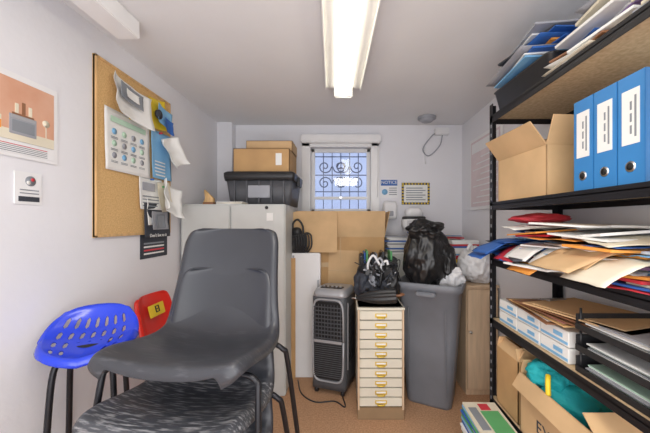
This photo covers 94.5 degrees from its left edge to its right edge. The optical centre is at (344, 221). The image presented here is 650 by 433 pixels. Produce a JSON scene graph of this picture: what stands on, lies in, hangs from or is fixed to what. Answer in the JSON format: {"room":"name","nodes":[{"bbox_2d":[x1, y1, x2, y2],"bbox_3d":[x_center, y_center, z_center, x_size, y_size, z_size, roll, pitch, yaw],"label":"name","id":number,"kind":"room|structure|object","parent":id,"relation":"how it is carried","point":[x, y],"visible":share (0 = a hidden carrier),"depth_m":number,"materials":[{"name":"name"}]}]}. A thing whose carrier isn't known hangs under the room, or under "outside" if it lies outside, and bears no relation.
{"room":"storage room","nodes":[
{"label":"storage room","id":0,"kind":"room"},
{"bbox_2d":[0,0,216,432],"bbox_3d":[-1.330,0.175,1.200,0.100,2.350,4.200,0,0,0],"label":"wall","id":1,"kind":"structure","parent":0,"point":[52,265],"depth_m":1.37,"materials":[{"name":"paint"}]},
{"bbox_2d":[13,170,41,204],"bbox_3d":[-1.275,-0.135,1.208,0.008,0.130,0.107,0,0,0],"label":"card","id":2,"kind":"object","parent":1,"relation":"attached to","point":[27,187],"visible":1,"depth_m":1.20,"materials":[{"name":"white paper"}]},
{"bbox_2d":[0,67,56,165],"bbox_3d":[-1.273,-0.412,1.185,0.012,0.325,0.290,0,0,0],"label":"poster","id":3,"kind":"object","parent":1,"relation":"attached to","point":[28,108],"visible":1,"depth_m":1.20,"materials":[{"name":"orange paper"}]},
{"bbox_2d":[92,53,190,237],"bbox_3d":[-1.205,-0.388,1.867,0.148,0.935,0.699,0,0,0],"label":"noticeboard","id":4,"kind":"object","parent":1,"relation":"attached to","point":[134,149],"visible":0.99,"depth_m":1.73,"materials":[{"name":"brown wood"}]},
{"bbox_2d":[140,203,169,259],"bbox_3d":[-1.254,0.058,2.010,0.049,0.355,0.280,0,0,0],"label":"poster","id":5,"kind":"object","parent":1,"relation":"attached to","point":[153,243],"visible":0.97,"depth_m":1.98,"materials":[{"name":"paper"}]},
{"bbox_2d":[293,212,336,251],"bbox_3d":[-0.270,0.088,2.654,0.400,0.358,0.043,0,0,0],"label":"cardboard box","id":6,"kind":"object","parent":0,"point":[322,226],"visible":0.6,"depth_m":2.65,"materials":[{"name":"brown cardboard"}]},
{"bbox_2d":[61,0,590,124],"bbox_3d":[-0.035,-1.030,1.200,2.690,0.060,4.200,0,0,0],"label":"ceiling","id":7,"kind":"structure","parent":0,"point":[240,62],"depth_m":1.77,"materials":[{"name":"paint"}]},
{"bbox_2d":[70,0,138,38],"bbox_3d":[-1.080,-0.956,0.500,0.110,0.088,2.000,0,0,0],"label":"trunking","id":8,"kind":"object","parent":7,"relation":"attached to","point":[110,14],"depth_m":1.36,"materials":[{"name":"white plastic"}]},
{"bbox_2d":[321,0,380,97],"bbox_3d":[0.020,-0.945,1.420,0.258,0.110,1.500,0,0,-2],"label":"fluorescent ceiling light","id":9,"kind":"object","parent":7,"relation":"attached to","point":[348,26],"visible":1,"depth_m":1.54,"materials":[{"name":"white plastic"}]},
{"bbox_2d":[418,114,435,123],"bbox_3d":[0.780,-0.978,2.860,0.170,0.045,0.170,0,0,0],"label":"smoke detector","id":10,"kind":"object","parent":7,"relation":"attached to","point":[426,118],"depth_m":2.81,"materials":[{"name":"white plastic"}]},
{"bbox_2d":[217,122,461,247],"bbox_3d":[-0.035,0.175,3.150,2.490,2.350,0.300,0,0,0],"label":"wall","id":11,"kind":"structure","parent":0,"point":[401,155],"depth_m":3.10,"materials":[{"name":"paint"}]},
{"bbox_2d":[302,143,378,210],"bbox_3d":[-0.046,-0.425,3.130,0.835,0.850,0.200,0,0,0],"label":"window","id":12,"kind":"structure","parent":11,"relation":"in","point":[333,179],"depth_m":3.21,"materials":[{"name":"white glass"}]},
{"bbox_2d":[301,134,380,196],"bbox_3d":[-0.042,-0.566,3.034,0.805,0.632,0.059,0,0,0],"label":"roller blind","id":13,"kind":"object","parent":12,"relation":"attached to","point":[305,138],"visible":1,"depth_m":3.00,"materials":[{"name":"white plastic"}]},
{"bbox_2d":[380,179,397,197],"bbox_3d":[0.455,-0.345,3.097,0.180,0.190,0.006,0,0,0],"label":"notice sign","id":14,"kind":"object","parent":11,"relation":"attached to","point":[388,187],"visible":1,"depth_m":3.10,"materials":[{"name":"white paper"}]},
{"bbox_2d":[383,201,396,218],"bbox_3d":[0.455,-0.120,3.046,0.140,0.180,0.105,0,0,0],"label":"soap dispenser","id":15,"kind":"object","parent":11,"relation":"attached to","point":[391,206],"visible":0.76,"depth_m":3.00,"materials":[{"name":"white plastic"}]},
{"bbox_2d":[402,183,429,204],"bbox_3d":[0.730,-0.292,3.097,0.290,0.225,0.006,0,0,0],"label":"safety sign","id":16,"kind":"object","parent":11,"relation":"attached to","point":[412,193],"visible":1,"depth_m":3.10,"materials":[{"name":"white paper"}]},
{"bbox_2d":[422,128,448,163],"bbox_3d":[0.927,-0.780,3.070,0.266,0.360,0.060,0,0,0],"label":"junction box","id":17,"kind":"object","parent":11,"relation":"attached to","point":[442,132],"visible":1,"depth_m":3.06,"materials":[{"name":"white plastic"}]},
{"bbox_2d":[272,367,489,432],"bbox_3d":[-0.035,1.380,1.200,2.690,0.060,4.200,0,0,0],"label":"floor","id":18,"kind":"structure","parent":0,"point":[328,417],"depth_m":2.12,"materials":[{"name":"carpet"}]},
{"bbox_2d":[34,303,138,432],"bbox_3d":[-1.075,0.863,1.270,0.341,0.973,0.322,0,0,-24],"label":"stool","id":19,"kind":"object","parent":18,"relation":"on","point":[78,352],"visible":0.92,"depth_m":1.27,"materials":[{"name":"plastic"}]},
{"bbox_2d":[134,290,171,336],"bbox_3d":[-1.026,0.903,1.900,0.474,0.893,0.504,0,0,0],"label":"plastic chair","id":20,"kind":"object","parent":18,"relation":"on","point":[152,310],"visible":0.27,"depth_m":1.89,"materials":[{"name":"red plastic"}]},
{"bbox_2d":[181,204,297,395],"bbox_3d":[-0.861,0.606,2.612,0.802,1.488,0.675,0,0,0],"label":"storage cabinet","id":21,"kind":"object","parent":18,"relation":"on","point":[278,218],"visible":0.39,"depth_m":2.30,"materials":[{"name":"metal"}]},
{"bbox_2d":[203,190,215,203],"bbox_3d":[-1.097,-0.199,2.420,0.095,0.120,0.060,0,0,0],"label":"wooden ornament","id":22,"kind":"object","parent":21,"relation":"on","point":[209,199],"visible":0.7,"depth_m":2.40,"materials":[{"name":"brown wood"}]},
{"bbox_2d":[216,202,247,203],"bbox_3d":[-0.900,-0.149,2.400,0.215,0.020,0.162,0,0,3],"label":"pile","id":23,"kind":"object","parent":21,"relation":"on","point":[216,202],"visible":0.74,"depth_m":2.33,"materials":[{"name":"white paper"}]},
{"bbox_2d":[224,171,302,207],"bbox_3d":[-0.700,-0.276,2.670,0.614,0.275,0.480,0,0,0],"label":"crate","id":24,"kind":"object","parent":21,"relation":"on","point":[251,187],"visible":0.95,"depth_m":2.45,"materials":[{"name":"black plastic"}]},
{"bbox_2d":[233,148,295,172],"bbox_3d":[-0.700,-0.516,2.689,0.472,0.201,0.362,0,0,0],"label":"cardboard box","id":25,"kind":"object","parent":24,"relation":"on","point":[244,159],"visible":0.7,"depth_m":2.51,"materials":[{"name":"cardboard"}]},
{"bbox_2d":[246,141,296,156],"bbox_3d":[-0.660,-0.663,2.740,0.402,0.091,0.261,0,0,0],"label":"cardboard box","id":26,"kind":"object","parent":25,"relation":"on","point":[249,144],"visible":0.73,"depth_m":2.61,"materials":[{"name":"brown cardboard"}]},
{"bbox_2d":[244,398,272,432],"bbox_3d":[-0.571,0.873,1.138,0.668,0.953,0.509,0,0,8],"label":"chair","id":27,"kind":"object","parent":18,"relation":"on","point":[267,414],"visible":0.06,"depth_m":1.21,"materials":[{"name":"plastic"}]},
{"bbox_2d":[72,267,289,432],"bbox_3d":[-0.571,0.688,1.163,0.668,0.953,0.509,0,0,8],"label":"chair","id":28,"kind":"object","parent":27,"relation":"on","point":[201,406],"visible":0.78,"depth_m":1.16,"materials":[{"name":"patterned grey fabric"},{"name":"black metal"},{"name":"black plastic"}]},
{"bbox_2d":[87,228,299,432],"bbox_3d":[-0.561,0.525,1.208,0.668,0.993,0.509,0,0,8],"label":"chair","id":29,"kind":"object","parent":28,"relation":"on","point":[220,343],"visible":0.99,"depth_m":1.25,"materials":[{"name":"plastic"}]},
{"bbox_2d":[291,258,294,378],"bbox_3d":[-0.455,0.830,2.570,0.060,1.040,0.008,0,0,-20],"label":"cardboard sheet","id":30,"kind":"object","parent":18,"relation":"on","point":[292,259],"visible":0.52,"depth_m":2.57,"materials":[{"name":"cardboard"}]},
{"bbox_2d":[292,252,320,376],"bbox_3d":[-0.347,0.810,2.643,0.265,1.080,0.115,0,0,0],"label":"panel","id":31,"kind":"object","parent":18,"relation":"on","point":[307,265],"visible":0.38,"depth_m":2.60,"materials":[{"name":"plastic"}]},
{"bbox_2d":[292,219,312,252],"bbox_3d":[-0.384,0.120,2.607,0.208,0.298,0.047,0,0,0],"label":"coiled cable","id":32,"kind":"object","parent":31,"relation":"on","point":[299,238],"visible":0.98,"depth_m":2.59,"materials":[{"name":"black plastic"}]},
{"bbox_2d":[297,380,345,407],"bbox_3d":[-0.217,1.344,2.336,0.542,0.010,0.183,0,0,31],"label":"power cord","id":33,"kind":"object","parent":18,"relation":"on","point":[297,380],"visible":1,"depth_m":2.25,"materials":[{"name":"black plastic"}]},
{"bbox_2d":[312,283,354,395],"bbox_3d":[-0.085,0.933,2.461,0.291,0.834,0.318,0,0,18],"label":"cooler","id":34,"kind":"object","parent":18,"relation":"on","point":[333,310],"visible":0.99,"depth_m":2.33,"materials":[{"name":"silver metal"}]},
{"bbox_2d":[328,250,358,371],"bbox_3d":[-0.020,0.681,2.713,0.310,1.336,0.052,0,0,0],"label":"cardboard sheet","id":35,"kind":"object","parent":18,"relation":"on","point":[343,272],"visible":0.12,"depth_m":2.72,"materials":[{"name":"beige cardboard"}]},
{"bbox_2d":[355,294,404,419],"bbox_3d":[0.245,0.968,2.232,0.327,0.765,0.424,0,0,0],"label":"base cabinet","id":36,"kind":"object","parent":18,"relation":"on","point":[379,327],"visible":1,"depth_m":2.04,"materials":[{"name":"beige metal"}]},
{"bbox_2d":[354,254,400,295],"bbox_3d":[0.246,0.416,2.270,0.362,0.349,0.302,0,0,0],"label":"plastic bag","id":37,"kind":"object","parent":36,"relation":"on","point":[367,278],"visible":0.88,"depth_m":2.22,"materials":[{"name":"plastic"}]},
{"bbox_2d":[351,288,404,303],"bbox_3d":[0.226,0.507,2.062,0.367,0.104,0.098,0,0,8],"label":"folded umbrella","id":38,"kind":"object","parent":36,"relation":"on","point":[388,295],"visible":1,"depth_m":2.03,"materials":[{"name":"black fabric"}]},
{"bbox_2d":[385,253,404,366],"bbox_3d":[0.775,0.825,2.913,0.810,1.050,0.325,0,0,0],"label":"base cabinet","id":39,"kind":"object","parent":18,"relation":"on","point":[398,256],"visible":0.05,"depth_m":2.77,"materials":[{"name":"metal"}]},
{"bbox_2d":[385,235,407,253],"bbox_3d":[0.492,0.216,2.900,0.238,0.166,0.196,0,0,0],"label":"documents","id":40,"kind":"object","parent":39,"relation":"on","point":[394,243],"visible":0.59,"depth_m":2.83,"materials":[{"name":"paper"}]},
{"bbox_2d":[407,232,463,239],"bbox_3d":[0.888,0.200,2.910,0.569,0.204,0.231,0,0,0],"label":"clutter","id":41,"kind":"object","parent":39,"relation":"on","point":[447,235],"visible":0.09,"depth_m":2.84,"materials":[{"name":"paper"}]},
{"bbox_2d":[401,208,425,230],"bbox_3d":[0.660,-0.028,2.878,0.230,0.220,0.153,0,0,0],"label":"heater","id":42,"kind":"object","parent":41,"relation":"on","point":[411,214],"visible":0.69,"depth_m":2.82,"materials":[{"name":"plastic"}]},
{"bbox_2d":[398,275,465,409],"bbox_3d":[0.658,0.897,2.307,0.490,0.905,0.420,0,0,26],"label":"waste bin","id":43,"kind":"object","parent":18,"relation":"on","point":[432,313],"visible":0.8,"depth_m":2.17,"materials":[{"name":"plastic"}]},
{"bbox_2d":[403,218,456,284],"bbox_3d":[0.638,0.247,2.306,0.424,0.546,0.334,0,0,-20],"label":"bag","id":44,"kind":"object","parent":43,"relation":"in","point":[428,257],"visible":0.9,"depth_m":2.18,"materials":[{"name":"black plastic"}]},
{"bbox_2d":[439,267,465,285],"bbox_3d":[0.789,0.402,2.260,0.217,0.227,0.201,0,0,0],"label":"white packing material","id":45,"kind":"object","parent":43,"relation":"in","point":[455,278],"visible":0.48,"depth_m":2.19,"materials":[{"name":"white plastic"}]},
{"bbox_2d":[456,281,498,394],"bbox_3d":[1.067,0.921,2.526,0.255,0.858,0.448,0,0,0],"label":"base cabinet","id":46,"kind":"object","parent":18,"relation":"on","point":[473,360],"visible":0.77,"depth_m":2.32,"materials":[{"name":"laminate"}]},
{"bbox_2d":[448,240,478,262],"bbox_3d":[1.050,0.326,2.670,0.249,0.330,0.133,0,0,0],"label":"folders","id":47,"kind":"object","parent":46,"relation":"on","point":[458,245],"visible":0.2,"depth_m":2.62,"materials":[{"name":"beige paper"}]},
{"bbox_2d":[456,243,489,283],"bbox_3d":[1.055,0.330,2.447,0.277,0.323,0.298,0,0,0],"label":"plastic bag","id":48,"kind":"object","parent":46,"relation":"on","point":[475,270],"visible":0.71,"depth_m":2.35,"materials":[{"name":"white plastic"}]},
{"bbox_2d":[460,402,517,432],"bbox_3d":[0.709,1.157,1.480,0.188,0.386,0.266,0,0,0],"label":"magazine stack","id":49,"kind":"object","parent":18,"relation":"on","point":[477,417],"visible":1,"depth_m":1.49,"materials":[{"name":"paper"}]},
{"bbox_2d":[490,1,649,432],"bbox_3d":[1.002,0.350,1.220,0.393,2.000,0.928,0,0,0],"label":"shelving unit","id":50,"kind":"object","parent":18,"relation":"on","point":[623,50],"visible":0.59,"depth_m":1.18,"materials":[{"name":"black metal"}]},
{"bbox_2d":[497,336,536,424],"bbox_3d":[0.950,0.790,1.530,0.250,0.356,0.200,0,0,0],"label":"cardboard box","id":51,"kind":"object","parent":50,"relation":"on","point":[510,355],"visible":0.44,"depth_m":1.51,"materials":[{"name":"brown cardboard"}]},
{"bbox_2d":[485,114,573,200],"bbox_3d":[0.963,-0.274,1.428,0.393,0.334,0.401,0,0,-3],"label":"cardboard box","id":52,"kind":"object","parent":50,"relation":"on","point":[529,164],"visible":0.5,"depth_m":1.31,"materials":[{"name":"brown cardboard"}]},
{"bbox_2d":[494,50,567,109],"bbox_3d":[0.990,-0.639,1.430,0.360,0.105,0.430,0,0,-3],"label":"document tray","id":53,"kind":"object","parent":50,"relation":"on","point":[534,72],"visible":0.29,"depth_m":1.37,"materials":[{"name":"plastic"}]},
{"bbox_2d":[486,19,578,89],"bbox_3d":[0.974,-0.715,1.444,0.432,0.223,0.504,0,0,0],"label":"pile","id":54,"kind":"object","parent":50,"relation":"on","point":[542,38],"visible":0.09,"depth_m":1.31,"materials":[{"name":"blue paper"}]},
{"bbox_2d":[500,298,585,364],"bbox_3d":[0.976,0.473,1.371,0.288,0.120,0.502,0,0,0],"label":"cartons","id":55,"kind":"object","parent":50,"relation":"on","point":[560,341],"visible":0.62,"depth_m":1.27,"materials":[{"name":"cardboard"}]},
{"bbox_2d":[506,298,649,334],"bbox_3d":[0.971,0.374,1.251,0.398,0.064,0.660,0,0,0],"label":"cardboard sheets","id":56,"kind":"object","parent":55,"relation":"on","point":[562,312],"visible":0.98,"depth_m":1.18,"materials":[{"name":"cardboard"}]},
{"bbox_2d":[468,222,649,294],"bbox_3d":[0.940,0.108,1.271,0.501,0.215,0.987,0,0,0],"label":"heap","id":57,"kind":"object","parent":50,"relation":"on","point":[630,270],"visible":0.84,"depth_m":1.05,"materials":[{"name":"multicoloured paper"}]},
{"bbox_2d":[508,213,572,222],"bbox_3d":[0.978,-0.018,1.499,0.289,0.057,0.228,0,0,0],"label":"pouch","id":58,"kind":"object","parent":57,"relation":"on","point":[533,217],"visible":0.88,"depth_m":1.42,"materials":[{"name":"red fabric"}]},
{"bbox_2d":[529,252,623,273],"bbox_3d":[0.825,0.126,1.030,0.270,0.071,0.200,0,0,0],"label":"envelope","id":59,"kind":"object","parent":57,"relation":"on","point":[566,263],"visible":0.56,"depth_m":1.01,"materials":[{"name":"paper"}]},
{"bbox_2d":[512,360,642,432],"bbox_3d":[0.966,0.799,1.185,0.379,0.337,0.420,0,0,0],"label":"cardboard box","id":60,"kind":"object","parent":50,"relation":"on","point":[539,413],"visible":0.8,"depth_m":1.17,"materials":[{"name":"beige cardboard"}]},
{"bbox_2d":[525,358,613,428],"bbox_3d":[0.937,0.720,1.276,0.259,0.228,0.293,0,0,0],"label":"cloth bag","id":61,"kind":"object","parent":60,"relation":"in","point":[569,396],"visible":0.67,"depth_m":1.21,"materials":[{"name":"teal fabric"}]},
{"bbox_2d":[574,94,593,190],"bbox_3d":[0.976,-0.270,1.052,0.288,0.325,0.085,0,0,0],"label":"file","id":62,"kind":"object","parent":50,"relation":"on","point":[584,108],"visible":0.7,"depth_m":1.05,"materials":[{"name":"blue plastic"},{"name":"paper"},{"name":"steel"}]},
{"bbox_2d":[542,0,649,76],"bbox_3d":[0.991,-0.670,0.964,0.398,0.167,0.578,0,0,0],"label":"pile","id":63,"kind":"object","parent":50,"relation":"on","point":[599,16],"visible":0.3,"depth_m":1.02,"materials":[{"name":"paper"}]},
{"bbox_2d":[594,82,617,187],"bbox_3d":[0.976,-0.270,0.965,0.288,0.325,0.085,0,0,0],"label":"file","id":64,"kind":"object","parent":50,"relation":"on","point":[606,99],"visible":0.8,"depth_m":0.96,"materials":[{"name":"cardboard"}]},
{"bbox_2d":[575,308,649,417],"bbox_3d":[0.979,0.420,0.940,0.302,0.225,0.280,0,0,0],"label":"trays","id":65,"kind":"object","parent":50,"relation":"on","point":[616,361],"visible":0.98,"depth_m":0.95,"materials":[{"name":"black plastic"}]},
{"bbox_2d":[618,67,649,184],"bbox_3d":[0.976,-0.270,0.876,0.288,0.325,0.085,0,0,0],"label":"file","id":66,"kind":"object","parent":50,"relation":"on","point":[634,89],"visible":0.85,"depth_m":0.86,"materials":[{"name":"cardboard"}]},
{"bbox_3d":[0.290,0.950,2.559,0.362,0.801,0.201,0,0,0],"label":"cardboard box","id":67,"kind":"object","parent":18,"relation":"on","visible":0},
{"bbox_2d":[359,249,396,267],"bbox_3d":[0.276,0.398,2.560,0.311,0.317,0.180,0,0,0],"label":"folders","id":68,"kind":"object","parent":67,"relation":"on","point":[365,255],"visible":0.31,"depth_m":2.47,"materials":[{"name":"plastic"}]},
{"bbox_3d":[-0.060,1.010,2.900,0.802,0.681,0.341,0,0,0],"label":"cardboard box","id":69,"kind":"object","parent":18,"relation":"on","visible":0},
{"bbox_2d":[296,211,389,284],"bbox_3d":[-0.056,0.283,2.850,0.931,0.769,0.350,0,0,0],"label":"cardboard box","id":70,"kind":"object","parent":69,"relation":"on","point":[359,231],"visible":0.41,"depth_m":2.72,"materials":[{"name":"brown cardboard"}]},
{"bbox_2d":[462,98,649,337],"bbox_3d":[1.260,0.175,1.200,0.100,2.350,4.200,0,0,0],"label":"wall","id":71,"kind":"structure","parent":0,"point":[475,223],"depth_m":2.17,"materials":[{"name":"paint"}]},
{"bbox_2d":[470,124,503,209],"bbox_3d":[1.200,-0.440,2.575,0.017,0.660,0.590,0,0,0],"label":"sign board","id":72,"kind":"object","parent":71,"relation":"attached to","point":[479,152],"visible":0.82,"depth_m":2.62,"materials":[{"name":"white paper"}]}
]}

